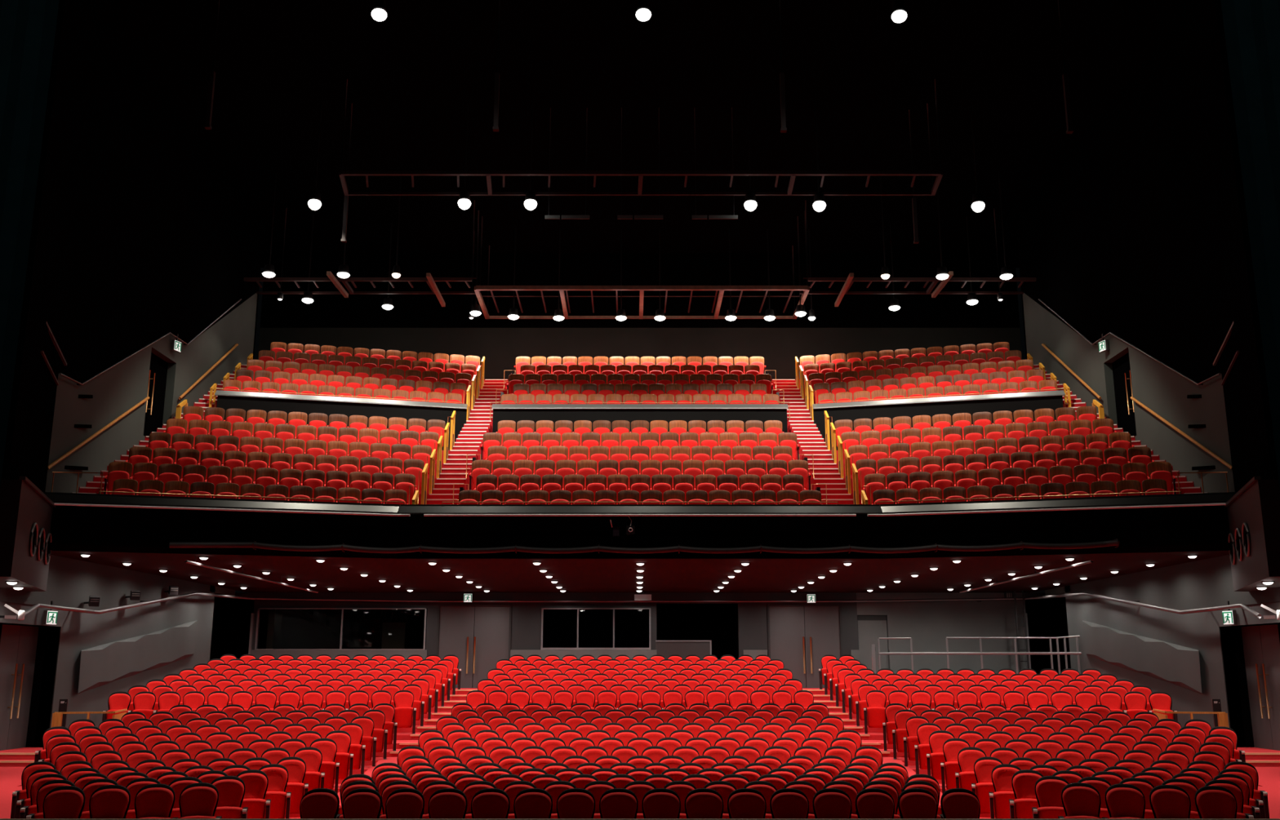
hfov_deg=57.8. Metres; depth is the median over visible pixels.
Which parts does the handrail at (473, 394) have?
post, post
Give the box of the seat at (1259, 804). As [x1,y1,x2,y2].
[1217,768,1264,818]
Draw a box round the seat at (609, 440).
[600,432,619,460]
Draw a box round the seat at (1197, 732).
[1177,726,1206,745]
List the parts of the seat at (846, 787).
backrest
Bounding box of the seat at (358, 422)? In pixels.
[348,415,368,439]
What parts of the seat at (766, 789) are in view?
backrest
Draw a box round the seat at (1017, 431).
[1004,422,1026,450]
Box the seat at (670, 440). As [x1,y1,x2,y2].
[658,432,679,460]
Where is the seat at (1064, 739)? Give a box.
[1047,732,1074,749]
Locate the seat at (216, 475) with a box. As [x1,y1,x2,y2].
[207,466,231,497]
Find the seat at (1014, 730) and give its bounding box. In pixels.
[1000,724,1026,739]
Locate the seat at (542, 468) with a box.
[533,460,555,488]
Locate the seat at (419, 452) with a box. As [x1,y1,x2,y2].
[412,444,431,475]
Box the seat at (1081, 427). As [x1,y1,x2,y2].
[1069,419,1092,447]
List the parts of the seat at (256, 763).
backrest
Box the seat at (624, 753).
[611,746,638,763]
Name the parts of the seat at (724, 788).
backrest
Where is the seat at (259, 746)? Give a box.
[247,739,275,757]
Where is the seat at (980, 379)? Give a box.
[971,373,988,395]
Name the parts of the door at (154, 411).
handle, handle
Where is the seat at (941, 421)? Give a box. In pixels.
[931,413,951,440]
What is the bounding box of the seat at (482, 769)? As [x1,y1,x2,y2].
[474,763,502,777]
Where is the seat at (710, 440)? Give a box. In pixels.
[698,432,718,460]
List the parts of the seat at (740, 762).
backrest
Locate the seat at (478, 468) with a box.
[469,460,491,490]
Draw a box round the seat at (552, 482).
[539,474,562,504]
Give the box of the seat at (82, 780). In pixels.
[73,773,108,790]
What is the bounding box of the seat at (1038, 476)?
[1024,466,1048,497]
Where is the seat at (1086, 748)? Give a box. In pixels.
[1067,740,1096,759]
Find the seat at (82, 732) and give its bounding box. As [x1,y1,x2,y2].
[73,726,102,745]
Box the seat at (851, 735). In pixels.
[835,729,862,749]
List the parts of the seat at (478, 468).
panel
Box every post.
[57,699,68,727]
[871,644,875,674]
[1211,699,1222,727]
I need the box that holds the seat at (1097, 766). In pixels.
[1078,759,1108,773]
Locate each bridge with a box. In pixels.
[243,200,483,294]
[796,200,1036,294]
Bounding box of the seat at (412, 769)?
[405,763,435,779]
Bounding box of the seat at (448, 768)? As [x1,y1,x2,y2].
[440,763,468,777]
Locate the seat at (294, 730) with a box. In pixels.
[282,724,306,738]
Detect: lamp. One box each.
[262,173,276,277]
[302,214,314,303]
[307,102,321,210]
[337,175,350,278]
[371,0,386,21]
[382,222,393,310]
[391,175,401,278]
[457,102,471,209]
[470,225,480,315]
[507,227,519,319]
[524,102,537,210]
[553,228,564,320]
[615,228,626,320]
[635,0,651,21]
[654,228,665,320]
[725,228,736,320]
[743,103,756,211]
[764,228,775,320]
[795,243,806,316]
[808,228,815,320]
[813,104,826,212]
[880,175,889,279]
[888,223,900,311]
[891,0,906,22]
[935,175,948,279]
[965,216,977,305]
[970,104,985,212]
[998,175,1013,279]
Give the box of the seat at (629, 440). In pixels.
[619,432,639,460]
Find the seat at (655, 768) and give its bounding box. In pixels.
[643,763,670,774]
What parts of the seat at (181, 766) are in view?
backrest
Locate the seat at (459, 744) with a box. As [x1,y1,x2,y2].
[452,737,478,757]
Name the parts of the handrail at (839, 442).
post, post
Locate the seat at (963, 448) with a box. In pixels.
[952,440,973,470]
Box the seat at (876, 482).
[862,474,885,504]
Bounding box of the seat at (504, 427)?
[496,420,515,444]
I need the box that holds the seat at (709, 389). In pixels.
[699,383,715,404]
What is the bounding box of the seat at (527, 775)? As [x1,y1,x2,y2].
[518,768,547,782]
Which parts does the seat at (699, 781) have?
backrest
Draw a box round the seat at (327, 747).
[309,738,339,795]
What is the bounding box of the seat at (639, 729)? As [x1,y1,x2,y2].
[628,723,651,737]
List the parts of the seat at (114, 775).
backrest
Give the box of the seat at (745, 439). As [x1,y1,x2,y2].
[737,432,757,460]
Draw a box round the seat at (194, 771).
[184,765,213,777]
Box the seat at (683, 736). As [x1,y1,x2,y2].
[669,729,693,746]
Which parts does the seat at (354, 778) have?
backrest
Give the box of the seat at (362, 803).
[342,788,382,818]
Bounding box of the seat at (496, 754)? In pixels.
[488,746,516,764]
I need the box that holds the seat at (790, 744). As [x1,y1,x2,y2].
[772,737,798,757]
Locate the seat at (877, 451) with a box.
[867,444,888,474]
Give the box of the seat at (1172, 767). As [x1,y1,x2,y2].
[1150,760,1182,777]
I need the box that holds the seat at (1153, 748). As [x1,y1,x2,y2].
[1132,741,1162,762]
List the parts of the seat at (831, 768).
backrest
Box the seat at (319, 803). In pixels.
[299,788,339,818]
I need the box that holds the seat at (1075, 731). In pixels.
[1058,724,1084,741]
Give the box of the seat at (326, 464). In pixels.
[315,455,337,484]
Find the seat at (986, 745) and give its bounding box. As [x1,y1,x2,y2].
[973,738,1000,757]
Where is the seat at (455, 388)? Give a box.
[450,382,466,404]
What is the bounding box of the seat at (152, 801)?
[134,784,177,818]
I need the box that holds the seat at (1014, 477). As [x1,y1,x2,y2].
[1000,467,1024,499]
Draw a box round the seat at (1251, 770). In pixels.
[1223,761,1269,818]
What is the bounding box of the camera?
[626,516,635,535]
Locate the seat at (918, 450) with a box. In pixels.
[909,442,931,470]
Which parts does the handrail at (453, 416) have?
post, post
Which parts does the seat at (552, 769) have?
backrest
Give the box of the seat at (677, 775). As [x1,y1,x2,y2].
[661,768,689,781]
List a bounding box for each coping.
[43,492,400,514]
[214,390,467,409]
[398,504,881,514]
[491,404,788,409]
[812,390,1065,409]
[879,492,1236,514]
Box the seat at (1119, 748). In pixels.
[1099,741,1128,760]
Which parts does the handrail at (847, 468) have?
post, plate, post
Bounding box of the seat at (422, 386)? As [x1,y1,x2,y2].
[415,380,432,400]
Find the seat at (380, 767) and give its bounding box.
[371,763,402,782]
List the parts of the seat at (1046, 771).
backrest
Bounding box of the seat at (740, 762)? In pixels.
[722,755,750,769]
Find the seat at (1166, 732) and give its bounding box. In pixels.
[1147,726,1175,743]
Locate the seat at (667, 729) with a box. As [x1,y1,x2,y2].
[654,723,678,737]
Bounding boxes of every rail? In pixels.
[51,709,127,728]
[98,491,404,504]
[214,388,462,407]
[441,502,838,504]
[489,402,790,420]
[817,388,1065,407]
[875,491,1181,504]
[1152,709,1228,728]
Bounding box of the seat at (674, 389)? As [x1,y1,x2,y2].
[666,383,681,404]
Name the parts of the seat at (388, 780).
backrest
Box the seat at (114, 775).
[106,767,138,782]
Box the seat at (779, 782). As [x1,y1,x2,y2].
[756,774,787,790]
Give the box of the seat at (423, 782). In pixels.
[415,774,448,793]
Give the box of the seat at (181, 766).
[171,759,201,773]
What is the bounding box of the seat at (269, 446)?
[262,437,284,466]
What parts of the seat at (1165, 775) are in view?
backrest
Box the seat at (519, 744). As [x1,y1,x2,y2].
[510,737,537,756]
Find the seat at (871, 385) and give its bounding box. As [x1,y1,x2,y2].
[864,379,881,400]
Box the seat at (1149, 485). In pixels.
[1141,479,1169,495]
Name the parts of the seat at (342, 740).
backrest, panel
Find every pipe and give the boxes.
[24,592,256,616]
[53,502,410,516]
[184,555,318,593]
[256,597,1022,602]
[423,514,856,516]
[867,502,1226,516]
[959,555,1093,593]
[1024,592,1262,618]
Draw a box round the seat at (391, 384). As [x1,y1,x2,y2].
[381,378,398,399]
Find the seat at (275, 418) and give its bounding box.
[266,410,288,435]
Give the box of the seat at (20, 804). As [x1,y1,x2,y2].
[15,768,62,818]
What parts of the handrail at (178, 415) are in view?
post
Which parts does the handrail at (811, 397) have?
post, post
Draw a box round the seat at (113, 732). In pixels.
[104,726,132,743]
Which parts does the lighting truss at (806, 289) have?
rail, joist frame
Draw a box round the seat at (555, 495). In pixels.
[549,490,571,504]
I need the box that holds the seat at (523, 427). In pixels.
[515,420,534,444]
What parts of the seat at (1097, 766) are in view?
backrest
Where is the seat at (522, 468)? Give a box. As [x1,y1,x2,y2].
[511,460,533,488]
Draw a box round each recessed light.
[4,581,18,585]
[12,586,24,590]
[80,554,91,557]
[121,562,132,565]
[158,569,168,573]
[198,556,208,559]
[232,564,242,568]
[261,571,271,574]
[315,559,325,562]
[339,567,348,570]
[360,573,368,577]
[427,562,437,565]
[441,568,450,572]
[532,562,542,565]
[635,562,644,565]
[740,562,750,565]
[842,562,852,565]
[928,567,938,570]
[951,560,961,563]
[1033,565,1043,568]
[1064,557,1075,560]
[1109,570,1119,573]
[1145,564,1155,566]
[1186,555,1197,558]
[1255,586,1267,590]
[1261,581,1275,585]
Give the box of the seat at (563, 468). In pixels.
[554,460,576,488]
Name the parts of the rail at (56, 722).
post, rail, panel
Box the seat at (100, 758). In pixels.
[90,751,122,770]
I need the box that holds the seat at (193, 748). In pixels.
[183,740,212,759]
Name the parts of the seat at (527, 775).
backrest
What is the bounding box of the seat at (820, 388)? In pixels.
[813,382,829,404]
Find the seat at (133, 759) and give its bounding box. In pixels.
[125,750,156,768]
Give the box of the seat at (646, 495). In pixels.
[640,490,662,504]
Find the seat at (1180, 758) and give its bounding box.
[1157,751,1189,770]
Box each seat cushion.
[18,790,26,800]
[23,798,31,806]
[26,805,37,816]
[33,813,43,818]
[40,750,46,759]
[80,811,89,818]
[106,471,129,494]
[112,488,134,495]
[125,809,135,818]
[128,455,149,476]
[133,471,154,494]
[138,489,160,496]
[140,817,170,818]
[148,440,168,461]
[152,456,173,477]
[158,472,179,495]
[164,490,186,497]
[166,426,185,446]
[170,808,180,818]
[172,441,191,462]
[177,457,196,478]
[179,815,215,818]
[182,474,204,496]
[183,413,201,432]
[188,427,207,447]
[191,491,211,497]
[195,442,213,462]
[200,458,220,482]
[204,414,222,432]
[208,475,228,497]
[210,428,229,448]
[213,807,242,818]
[216,492,236,498]
[217,444,236,464]
[224,459,244,481]
[226,416,244,434]
[231,475,252,497]
[232,430,250,451]
[235,376,252,391]
[240,444,258,466]
[240,493,262,499]
[240,799,266,818]
[247,417,264,435]
[248,460,266,481]
[254,377,270,392]
[254,431,272,450]
[256,476,275,499]
[262,445,280,466]
[264,791,286,818]
[266,493,286,500]
[267,417,284,435]
[271,461,289,482]
[273,377,288,394]
[275,431,293,451]
[280,477,299,501]
[284,447,302,469]
[284,782,304,814]
[288,419,306,437]
[290,495,311,501]
[292,379,306,395]
[293,462,312,485]
[297,433,315,454]
[302,772,320,795]
[303,479,323,501]
[306,448,324,470]
[309,420,325,438]
[310,380,324,395]
[315,496,334,502]
[316,463,335,484]
[318,434,335,453]
[319,761,335,790]
[327,480,346,502]
[328,381,343,396]
[328,448,346,469]
[329,421,346,440]
[334,752,349,780]
[337,806,342,814]
[338,464,357,487]
[338,497,358,502]
[339,435,356,456]
[346,382,360,398]
[348,744,361,770]
[349,422,366,439]
[350,449,367,470]
[350,480,368,503]
[360,435,377,457]
[360,465,379,486]
[362,497,382,503]
[364,383,378,399]
[369,423,386,441]
[371,451,388,471]
[373,481,391,504]
[379,813,386,818]
[380,437,397,456]
[382,385,396,399]
[382,466,401,487]
[386,498,405,505]
[389,424,405,442]
[392,452,409,474]
[395,482,413,504]
[399,386,413,400]
[400,438,417,457]
[404,467,422,490]
[408,426,425,444]
[413,453,430,475]
[417,386,431,400]
[421,439,437,460]
[422,813,429,818]
[428,426,444,446]
[434,387,448,403]
[451,389,465,404]
[458,499,478,504]
[464,813,471,818]
[471,468,489,490]
[476,483,495,504]
[481,499,501,504]
[483,440,499,460]
[488,453,505,472]
[493,468,511,488]
[497,427,514,444]
[498,483,517,504]
[502,440,519,459]
[504,499,524,504]
[507,813,515,818]
[508,453,525,475]
[513,390,528,404]
[514,468,532,488]
[517,427,533,444]
[520,483,538,504]
[523,440,539,460]
[527,499,546,504]
[528,453,546,475]
[530,390,545,404]
[535,468,553,488]
[536,427,552,444]
[542,440,559,460]
[542,483,560,504]
[547,390,561,404]
[549,453,566,473]
[550,499,569,504]
[550,813,557,818]
[555,427,571,444]
[556,468,574,488]
[562,440,578,460]
[564,390,578,404]
[564,483,582,504]
[569,453,586,473]
[573,499,592,504]
[574,427,590,446]
[577,468,595,488]
[582,390,595,404]
[582,440,598,460]
[586,483,604,504]
[590,453,607,472]
[593,427,609,445]
[593,813,600,818]
[595,499,615,504]
[599,390,613,404]
[599,468,617,488]
[602,440,618,460]
[608,483,626,504]
[611,453,627,472]
[613,427,628,444]
[616,390,630,404]
[618,499,638,504]
[620,468,638,490]
[622,440,638,460]
[631,427,648,444]
[631,453,648,472]
[631,483,648,504]
[632,390,647,404]
[635,813,644,818]
[641,440,657,460]
[641,468,659,490]
[641,499,661,504]
[649,390,663,404]
[651,427,666,444]
[652,453,668,472]
[653,483,671,504]
[661,440,677,460]
[662,468,680,488]
[664,499,684,504]
[666,390,680,404]
[670,427,686,445]
[672,453,689,472]
[675,483,693,504]
[679,813,686,818]
[681,440,697,460]
[684,390,697,404]
[684,468,702,488]
[687,499,706,504]
[689,427,705,446]
[693,453,710,473]
[697,483,715,504]
[701,390,715,404]
[701,440,717,460]
[705,468,723,488]
[708,427,724,444]
[710,499,729,504]
[713,453,730,473]
[718,390,732,404]
[719,483,737,504]
[720,440,737,460]
[722,813,729,818]
[726,468,744,488]
[727,427,743,444]
[733,453,751,475]
[733,499,752,504]
[734,390,749,404]
[740,440,756,460]
[741,483,759,504]
[746,427,762,444]
[747,468,765,488]
[751,390,766,404]
[754,453,771,475]
[755,499,775,504]
[760,440,777,459]
[762,483,781,504]
[764,813,772,818]
[765,427,782,444]
[768,468,786,488]
[774,453,791,472]
[778,499,798,504]
[780,440,796,460]
[784,483,803,504]
[790,468,808,490]
[801,499,821,504]
[808,813,815,818]
[814,389,828,404]
[831,387,845,403]
[835,426,851,446]
[842,439,858,460]
[848,386,862,400]
[849,453,866,475]
[850,813,857,818]
[854,426,871,444]
[857,467,875,490]
[862,438,879,457]
[866,386,880,400]
[866,482,884,504]
[870,452,887,474]
[874,424,890,442]
[874,498,893,505]
[878,466,897,487]
[882,437,899,456]
[883,385,897,399]
[888,481,906,504]
[891,451,908,471]
[893,423,910,441]
[893,813,900,818]
[897,497,917,503]
[900,465,919,486]
[901,383,915,399]
[902,435,919,457]
[911,480,929,503]
[912,449,929,470]
[913,422,930,439]
[918,744,931,770]
[919,382,933,398]
[921,497,941,502]
[922,464,941,487]
[923,435,940,456]
[930,752,945,780]
[933,421,950,440]
[933,448,951,469]
[933,480,952,502]
[936,381,951,396]
[937,806,942,814]
[944,434,961,453]
[944,463,963,484]
[944,761,960,790]
[945,496,964,502]
[954,420,970,438]
[955,380,969,395]
[955,448,973,470]
[956,479,976,501]
[959,772,977,795]
[964,433,982,454]
[967,462,986,485]
[968,495,989,501]
[973,379,987,395]
[973,419,991,437]
[975,782,995,814]
[977,447,995,469]
[980,477,999,501]
[986,431,1004,451]
[990,461,1008,482]
[991,377,1006,394]
[993,493,1013,500]
[993,791,1015,818]
[995,417,1012,435]
[999,445,1017,466]
[1004,476,1023,499]
[1007,431,1025,450]
[1009,377,1025,392]
[1013,460,1031,481]
[1013,799,1039,818]
[1015,417,1032,435]
[1017,493,1039,499]
[1021,444,1039,466]
[1027,376,1044,391]
[1027,475,1048,497]
[1029,430,1047,451]
[1035,416,1053,434]
[1035,459,1055,481]
[1037,807,1066,818]
[1043,444,1062,464]
[1043,492,1063,498]
[1050,428,1069,448]
[1051,475,1071,497]
[1057,414,1075,432]
[1059,458,1079,482]
[1064,815,1100,818]
[1066,442,1084,462]
[1068,491,1088,497]
[1072,427,1091,447]
[1075,474,1097,496]
[1078,413,1096,432]
[1083,457,1102,478]
[1088,441,1107,462]
[1093,490,1115,497]
[1094,426,1113,446]
[1099,808,1109,818]
[1100,472,1121,495]
[1106,456,1127,477]
[1109,817,1139,818]
[1111,440,1131,461]
[1119,489,1141,496]
[1125,471,1146,494]
[1130,455,1151,476]
[1144,809,1154,818]
[1145,488,1167,495]
[1150,471,1173,494]
[1190,811,1199,818]
[1233,750,1239,759]
[1236,813,1246,818]
[1242,804,1253,816]
[1248,798,1256,806]
[1253,790,1261,800]
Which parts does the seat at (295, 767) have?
backrest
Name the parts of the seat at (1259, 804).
backrest, panel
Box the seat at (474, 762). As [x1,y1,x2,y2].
[465,755,493,771]
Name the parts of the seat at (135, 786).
backrest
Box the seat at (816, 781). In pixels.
[794,774,826,791]
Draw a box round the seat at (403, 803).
[385,788,424,818]
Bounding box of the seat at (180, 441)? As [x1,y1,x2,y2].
[171,433,194,462]
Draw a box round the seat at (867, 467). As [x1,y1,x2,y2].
[855,459,875,490]
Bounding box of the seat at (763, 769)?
[744,763,772,776]
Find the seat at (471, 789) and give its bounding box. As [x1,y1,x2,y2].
[462,781,496,818]
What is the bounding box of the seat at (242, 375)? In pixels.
[234,369,253,391]
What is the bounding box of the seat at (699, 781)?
[681,774,711,789]
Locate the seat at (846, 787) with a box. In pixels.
[822,781,857,818]
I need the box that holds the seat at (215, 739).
[205,732,232,749]
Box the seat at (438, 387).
[433,382,450,403]
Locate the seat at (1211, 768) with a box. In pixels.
[1186,761,1219,778]
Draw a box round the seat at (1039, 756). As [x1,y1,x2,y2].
[1022,748,1052,765]
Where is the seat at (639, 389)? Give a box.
[631,383,648,404]
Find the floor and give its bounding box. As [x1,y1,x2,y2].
[0,688,1279,818]
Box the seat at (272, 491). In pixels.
[265,484,288,500]
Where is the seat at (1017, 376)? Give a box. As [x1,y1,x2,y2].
[1008,370,1026,392]
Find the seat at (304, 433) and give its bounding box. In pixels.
[296,425,317,454]
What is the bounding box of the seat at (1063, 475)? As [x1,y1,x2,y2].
[1048,466,1072,497]
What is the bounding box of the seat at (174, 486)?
[164,480,190,497]
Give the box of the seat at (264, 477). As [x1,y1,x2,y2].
[255,467,279,499]
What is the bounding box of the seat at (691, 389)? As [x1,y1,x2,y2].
[682,383,698,404]
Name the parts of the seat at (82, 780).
backrest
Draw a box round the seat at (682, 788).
[663,781,696,818]
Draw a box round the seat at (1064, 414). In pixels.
[1054,407,1075,432]
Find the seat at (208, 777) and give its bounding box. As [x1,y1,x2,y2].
[196,770,227,784]
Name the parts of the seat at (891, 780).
backrest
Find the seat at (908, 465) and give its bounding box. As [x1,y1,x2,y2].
[897,457,919,486]
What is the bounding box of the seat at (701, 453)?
[690,445,711,473]
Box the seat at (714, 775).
[697,768,725,782]
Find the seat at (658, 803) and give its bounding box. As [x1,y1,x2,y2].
[641,788,680,818]
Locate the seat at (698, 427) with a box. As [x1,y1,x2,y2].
[687,420,706,446]
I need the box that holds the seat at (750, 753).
[733,746,760,764]
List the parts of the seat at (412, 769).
backrest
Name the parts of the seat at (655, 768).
backrest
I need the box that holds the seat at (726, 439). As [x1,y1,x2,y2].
[718,432,737,460]
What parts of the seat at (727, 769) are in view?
backrest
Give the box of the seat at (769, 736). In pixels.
[752,729,777,746]
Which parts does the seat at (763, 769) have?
backrest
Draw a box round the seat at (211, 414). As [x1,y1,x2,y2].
[204,407,225,432]
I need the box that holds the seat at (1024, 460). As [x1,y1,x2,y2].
[1009,452,1032,481]
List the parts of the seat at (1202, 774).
backrest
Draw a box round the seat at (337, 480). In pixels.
[325,471,348,502]
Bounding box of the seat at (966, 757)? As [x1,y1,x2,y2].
[955,747,986,795]
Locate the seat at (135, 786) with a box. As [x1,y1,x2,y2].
[125,777,160,818]
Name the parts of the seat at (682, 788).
backrest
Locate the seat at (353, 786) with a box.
[336,781,377,818]
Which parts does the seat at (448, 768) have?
backrest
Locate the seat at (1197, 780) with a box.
[1171,773,1206,790]
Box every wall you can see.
[0,555,215,747]
[1,0,98,492]
[44,293,257,595]
[214,592,1064,673]
[216,395,1063,450]
[235,599,1045,684]
[251,650,1016,674]
[252,254,262,359]
[257,328,1022,379]
[266,609,405,648]
[1017,254,1027,359]
[1022,293,1235,595]
[1040,597,1071,674]
[1064,555,1279,746]
[1181,0,1278,492]
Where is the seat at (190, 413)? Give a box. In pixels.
[181,406,204,432]
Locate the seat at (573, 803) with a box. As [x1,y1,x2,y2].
[556,788,595,818]
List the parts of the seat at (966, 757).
panel, backrest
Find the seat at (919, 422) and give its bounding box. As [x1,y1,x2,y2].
[911,415,931,439]
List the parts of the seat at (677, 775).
backrest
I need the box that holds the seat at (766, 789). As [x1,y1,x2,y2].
[743,781,777,818]
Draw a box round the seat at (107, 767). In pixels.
[97,760,129,777]
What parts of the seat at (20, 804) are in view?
panel, backrest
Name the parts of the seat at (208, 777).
backrest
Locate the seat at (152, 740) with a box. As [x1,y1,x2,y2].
[142,733,171,751]
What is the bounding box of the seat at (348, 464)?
[337,456,359,487]
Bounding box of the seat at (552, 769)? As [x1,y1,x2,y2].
[542,763,568,775]
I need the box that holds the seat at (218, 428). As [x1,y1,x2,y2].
[209,421,231,448]
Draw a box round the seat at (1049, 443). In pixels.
[1040,435,1062,464]
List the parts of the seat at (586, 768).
backrest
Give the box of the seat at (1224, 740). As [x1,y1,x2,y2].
[1204,734,1241,762]
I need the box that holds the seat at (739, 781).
[719,774,749,790]
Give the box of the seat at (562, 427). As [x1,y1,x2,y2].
[553,420,573,444]
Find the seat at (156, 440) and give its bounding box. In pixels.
[145,432,171,461]
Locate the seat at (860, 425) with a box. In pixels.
[852,418,871,444]
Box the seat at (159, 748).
[151,741,180,760]
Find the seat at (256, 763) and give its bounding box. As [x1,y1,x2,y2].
[242,757,271,770]
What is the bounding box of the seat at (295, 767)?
[276,757,308,814]
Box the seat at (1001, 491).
[991,484,1014,500]
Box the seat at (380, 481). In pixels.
[371,472,394,504]
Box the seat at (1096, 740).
[1078,733,1105,750]
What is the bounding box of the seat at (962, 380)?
[953,373,970,395]
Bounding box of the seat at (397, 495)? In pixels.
[385,489,407,505]
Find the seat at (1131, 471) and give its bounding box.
[1121,462,1146,494]
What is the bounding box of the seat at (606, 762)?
[594,755,621,768]
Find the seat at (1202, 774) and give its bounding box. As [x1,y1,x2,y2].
[1179,768,1213,783]
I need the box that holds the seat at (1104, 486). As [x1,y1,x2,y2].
[1089,480,1115,497]
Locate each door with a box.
[0,624,39,751]
[143,352,168,436]
[435,603,511,688]
[767,603,843,688]
[857,615,888,674]
[1111,352,1136,436]
[1240,624,1279,751]
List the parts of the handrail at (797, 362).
post, post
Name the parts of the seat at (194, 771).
backrest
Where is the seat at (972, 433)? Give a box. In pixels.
[962,425,983,454]
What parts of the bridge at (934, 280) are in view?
joist frame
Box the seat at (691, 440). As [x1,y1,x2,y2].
[679,432,698,460]
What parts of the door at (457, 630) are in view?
handle, frame, handle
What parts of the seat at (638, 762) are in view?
backrest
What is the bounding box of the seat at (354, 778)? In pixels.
[337,774,374,814]
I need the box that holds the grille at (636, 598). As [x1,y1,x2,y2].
[634,596,651,600]
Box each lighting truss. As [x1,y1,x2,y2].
[338,79,942,195]
[474,210,809,319]
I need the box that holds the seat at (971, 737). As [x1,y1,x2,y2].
[958,731,984,747]
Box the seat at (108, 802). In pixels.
[88,785,130,818]
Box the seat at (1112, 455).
[1103,448,1127,477]
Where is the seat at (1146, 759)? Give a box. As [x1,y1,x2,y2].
[1123,750,1154,768]
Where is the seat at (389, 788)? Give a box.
[379,781,417,818]
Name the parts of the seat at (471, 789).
backrest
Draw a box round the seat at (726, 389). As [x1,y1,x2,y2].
[716,383,733,404]
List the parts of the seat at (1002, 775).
panel, backrest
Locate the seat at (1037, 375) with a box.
[1026,369,1045,391]
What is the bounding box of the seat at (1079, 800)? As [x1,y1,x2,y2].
[1057,782,1101,818]
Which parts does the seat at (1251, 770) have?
backrest, panel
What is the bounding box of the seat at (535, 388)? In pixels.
[530,383,546,404]
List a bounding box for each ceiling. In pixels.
[49,544,1230,592]
[95,0,1184,267]
[259,253,1020,328]
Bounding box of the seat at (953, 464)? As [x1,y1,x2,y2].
[942,455,964,484]
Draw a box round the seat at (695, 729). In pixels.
[681,723,705,737]
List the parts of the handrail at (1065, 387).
post, post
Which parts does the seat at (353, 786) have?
backrest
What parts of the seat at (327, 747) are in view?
backrest, panel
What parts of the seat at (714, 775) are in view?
backrest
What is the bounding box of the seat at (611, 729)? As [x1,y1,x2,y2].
[601,723,625,737]
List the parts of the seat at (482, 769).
backrest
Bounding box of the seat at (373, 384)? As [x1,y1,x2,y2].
[363,377,381,399]
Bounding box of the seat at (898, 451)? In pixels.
[888,443,910,471]
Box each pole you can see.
[204,0,219,129]
[341,195,348,242]
[492,0,500,131]
[778,0,786,133]
[908,109,919,244]
[1057,0,1073,133]
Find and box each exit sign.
[42,601,57,625]
[171,333,181,352]
[463,591,472,602]
[806,591,815,603]
[1098,333,1108,352]
[1222,601,1237,625]
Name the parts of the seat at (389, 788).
backrest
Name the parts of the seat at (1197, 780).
backrest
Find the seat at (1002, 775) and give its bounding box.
[988,764,1021,818]
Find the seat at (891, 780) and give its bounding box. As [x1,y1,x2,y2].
[868,774,902,814]
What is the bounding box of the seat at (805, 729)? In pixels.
[787,723,812,739]
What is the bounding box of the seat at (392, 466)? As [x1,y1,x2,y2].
[382,457,404,487]
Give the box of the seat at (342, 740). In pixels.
[324,730,353,780]
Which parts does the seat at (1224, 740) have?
backrest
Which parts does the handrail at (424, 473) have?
post, plate, post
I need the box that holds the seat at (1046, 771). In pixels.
[1029,764,1057,777]
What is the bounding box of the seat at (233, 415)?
[225,408,246,434]
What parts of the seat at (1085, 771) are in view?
backrest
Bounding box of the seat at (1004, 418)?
[991,410,1013,435]
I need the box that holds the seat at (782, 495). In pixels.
[777,490,798,504]
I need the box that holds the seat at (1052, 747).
[1035,740,1064,758]
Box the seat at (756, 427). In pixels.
[744,420,763,444]
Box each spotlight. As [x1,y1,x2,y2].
[0,604,25,620]
[277,208,286,300]
[468,238,474,319]
[993,208,1003,301]
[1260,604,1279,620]
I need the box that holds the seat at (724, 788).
[703,781,736,818]
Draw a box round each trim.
[0,622,60,747]
[0,818,1279,819]
[248,613,254,654]
[1022,613,1031,669]
[1219,622,1279,747]
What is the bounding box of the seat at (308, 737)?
[295,731,321,747]
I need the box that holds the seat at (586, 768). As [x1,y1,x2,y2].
[576,763,603,775]
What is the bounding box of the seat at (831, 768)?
[811,763,839,777]
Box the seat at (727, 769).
[711,763,737,775]
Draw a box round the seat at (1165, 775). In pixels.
[1141,767,1173,782]
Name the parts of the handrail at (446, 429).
post, post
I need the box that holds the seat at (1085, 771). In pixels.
[1066,765,1095,777]
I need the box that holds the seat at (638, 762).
[626,755,653,768]
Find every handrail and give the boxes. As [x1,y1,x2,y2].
[47,396,150,470]
[178,343,238,399]
[208,383,217,407]
[222,373,230,382]
[234,363,240,379]
[246,353,253,365]
[408,485,418,504]
[417,463,428,504]
[426,449,435,493]
[434,435,443,478]
[440,422,449,463]
[447,410,455,450]
[463,385,471,420]
[468,375,475,409]
[473,365,480,398]
[478,356,484,388]
[795,356,801,388]
[799,365,806,398]
[804,375,811,409]
[808,385,816,420]
[824,410,832,450]
[830,422,839,463]
[836,435,845,478]
[844,449,853,493]
[851,463,862,504]
[861,485,871,504]
[1026,353,1033,365]
[1039,363,1045,379]
[1041,343,1101,399]
[1049,373,1057,382]
[1062,383,1071,407]
[1129,396,1232,470]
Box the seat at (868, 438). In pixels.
[859,431,879,457]
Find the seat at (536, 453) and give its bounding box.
[526,445,547,475]
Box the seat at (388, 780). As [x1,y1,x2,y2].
[377,774,411,814]
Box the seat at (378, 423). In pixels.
[368,416,388,441]
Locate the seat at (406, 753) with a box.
[396,746,425,767]

